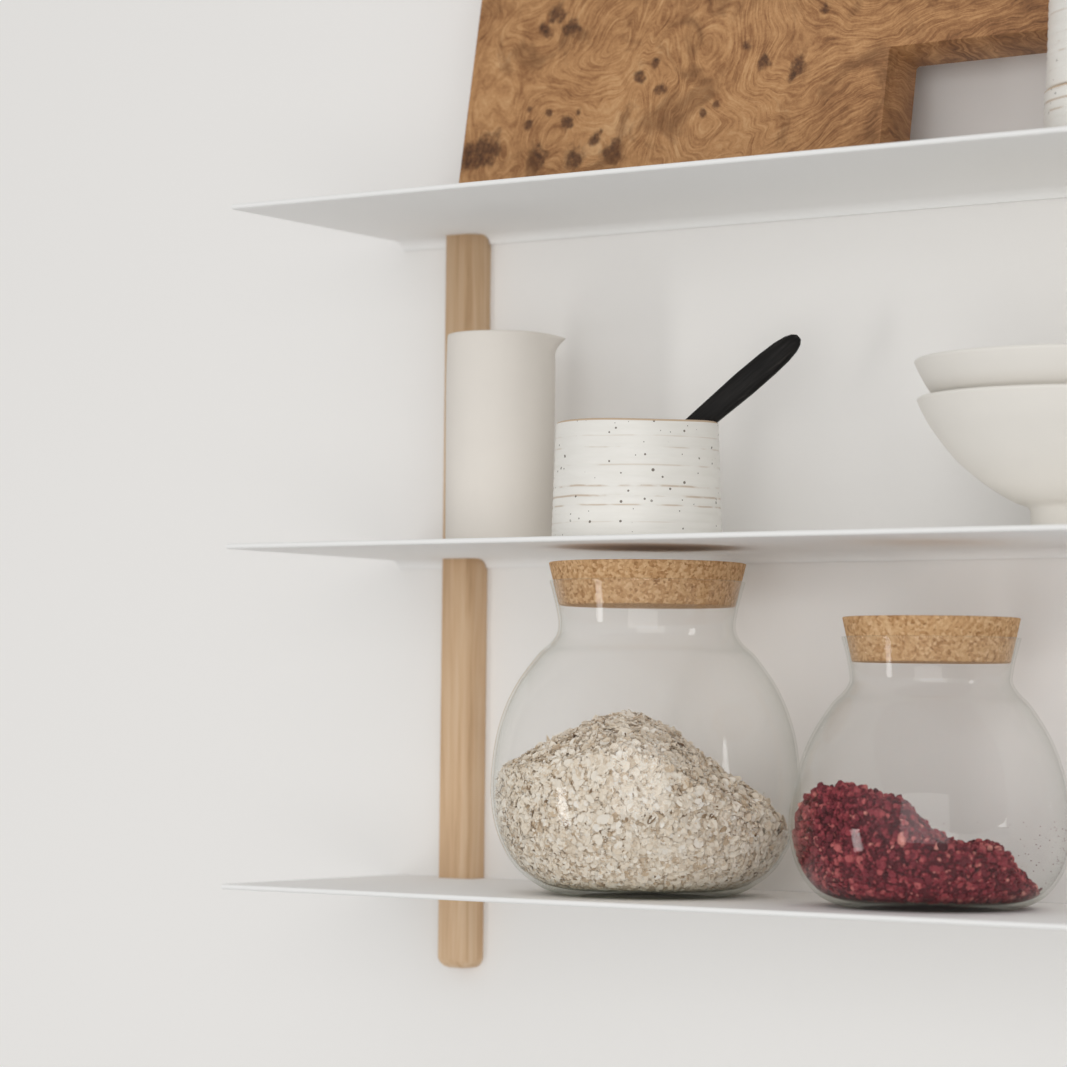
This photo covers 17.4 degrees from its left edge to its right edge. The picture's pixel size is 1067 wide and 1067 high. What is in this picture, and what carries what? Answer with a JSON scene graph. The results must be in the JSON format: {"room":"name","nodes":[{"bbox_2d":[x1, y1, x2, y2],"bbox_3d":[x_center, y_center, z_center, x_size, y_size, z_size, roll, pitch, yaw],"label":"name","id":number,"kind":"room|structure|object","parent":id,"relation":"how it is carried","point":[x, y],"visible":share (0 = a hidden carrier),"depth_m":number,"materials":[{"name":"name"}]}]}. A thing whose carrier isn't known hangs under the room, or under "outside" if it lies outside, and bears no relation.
{"room":"kitchen","nodes":[
{"label":"kitchen","id":0,"kind":"room"},
{"bbox_2d":[0,0,1066,1066],"bbox_3d":[-0.028,0.058,2.561,6.000,3.000,0.100,-1,-3,34],"label":"wall","id":1,"kind":"structure","parent":0,"point":[186,375],"depth_m":2.56,"materials":[{"name":"paint"}]},
{"bbox_2d":[438,234,490,967],"bbox_3d":[-0.050,0.048,2.505,0.028,0.525,0.018,-1,-3,34],"label":"upright","id":2,"kind":"object","parent":1,"relation":"attached to","point":[468,256],"visible":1,"depth_m":2.49,"materials":[{"name":"brown wood"}]},
{"bbox_2d":[221,874,1066,929],"bbox_3d":[0.339,0.236,2.116,1.200,0.010,0.200,-1,-3,34],"label":"wall shelf","id":3,"kind":"object","parent":1,"relation":"attached to","point":[1032,915],"visible":1,"depth_m":2.23,"materials":[{"name":"white metal"}]},
{"bbox_2d":[226,524,1066,568],"bbox_3d":[0.342,0.005,2.128,1.200,0.010,0.200,-1,-3,34],"label":"wall shelf","id":4,"kind":"object","parent":1,"relation":"attached to","point":[1010,541],"visible":1,"depth_m":2.28,"materials":[{"name":"white metal"}]},
{"bbox_2d":[445,330,564,538],"bbox_3d":[-0.022,-0.063,2.406,0.077,0.146,0.075,-1,-3,34],"label":"milk jug","id":5,"kind":"object","parent":4,"relation":"on","point":[500,384],"visible":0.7,"depth_m":2.37,"materials":[{"name":"white ceramic"}]},
{"bbox_2d":[551,418,721,535],"bbox_3d":[0.068,-0.034,2.296,0.112,0.078,0.111,0,-3,8],"label":"ceramic cup","id":6,"kind":"object","parent":4,"relation":"on","point":[613,476],"visible":0.89,"depth_m":2.25,"materials":[{"name":"ceramic"}]},
{"bbox_2d":[685,334,800,422],"bbox_3d":[0.106,-0.070,2.298,0.139,0.124,0.012,1,-3,0],"label":"spoon","id":7,"kind":"object","parent":6,"relation":"in","point":[765,365],"visible":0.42,"depth_m":2.29,"materials":[{"name":"black plastic"}]},
{"bbox_2d":[917,384,1066,524],"bbox_3d":[0.334,-0.041,2.133,0.198,0.082,0.198,1,-3,-5],"label":"footed bowl","id":8,"kind":"object","parent":4,"relation":"on","point":[1012,439],"visible":0.97,"depth_m":2.08,"materials":[{"name":"beige ceramic"}]},
{"bbox_2d":[914,344,1066,392],"bbox_3d":[0.334,-0.065,2.134,0.202,0.081,0.202,0,-3,9],"label":"footed bowl","id":9,"kind":"object","parent":8,"relation":"in","point":[1038,363],"visible":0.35,"depth_m":2.06,"materials":[{"name":"beige ceramic"}]},
{"bbox_2d":[231,126,1066,250],"bbox_3d":[0.344,-0.228,2.140,1.200,0.010,0.200,-1,-3,34],"label":"wall shelf","id":10,"kind":"object","parent":1,"relation":"attached to","point":[1031,164],"visible":1,"depth_m":2.30,"materials":[{"name":"white metal"}]},
{"bbox_2d":[459,0,1048,182],"bbox_3d":[0.164,-0.345,2.339,0.470,0.239,0.082,-1,-3,34],"label":"serving board","id":11,"kind":"object","parent":10,"relation":"on","point":[558,86],"visible":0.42,"depth_m":2.34,"materials":[{"name":"brown wood"}]},
{"bbox_2d":[1044,83,1066,127],"bbox_3d":[0.364,-0.252,2.127,0.106,0.036,0.105,-1,-3,34],"label":"ceramic dish","id":12,"kind":"object","parent":10,"relation":"on","point":[1055,98],"visible":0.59,"depth_m":2.11,"materials":[{"name":"ceramic"}]},
{"bbox_2d":[1046,0,1066,90],"bbox_3d":[0.364,-0.307,2.131,0.103,0.075,0.104,2,-3,-28],"label":"ceramic cup","id":13,"kind":"object","parent":12,"relation":"on","point":[1056,71],"visible":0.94,"depth_m":2.11,"materials":[{"name":"ceramic"}]},
{"bbox_2d":[495,709,788,891],"bbox_3d":[0.069,0.173,2.280,0.189,0.117,0.173,-1,-3,34],"label":"rolled oats","id":14,"kind":"object","parent":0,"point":[618,801],"visible":1,"depth_m":2.21,"materials":[{"name":"beige food"}]},
{"bbox_2d":[549,559,745,608],"bbox_3d":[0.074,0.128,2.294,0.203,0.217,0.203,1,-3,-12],"label":"lid","id":15,"kind":"object","parent":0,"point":[592,583],"visible":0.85,"depth_m":2.25,"materials":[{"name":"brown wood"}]},
{"bbox_2d":[792,780,1066,903],"bbox_3d":[0.250,0.191,2.176,0.166,0.075,0.172,-1,-3,34],"label":"berries","id":16,"kind":"object","parent":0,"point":[851,841],"visible":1,"depth_m":2.11,"materials":[{"name":"red food"}]},
{"bbox_2d":[842,615,1020,663],"bbox_3d":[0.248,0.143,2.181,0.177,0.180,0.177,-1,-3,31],"label":"lid","id":17,"kind":"object","parent":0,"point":[912,639],"visible":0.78,"depth_m":2.14,"materials":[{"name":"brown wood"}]}
]}

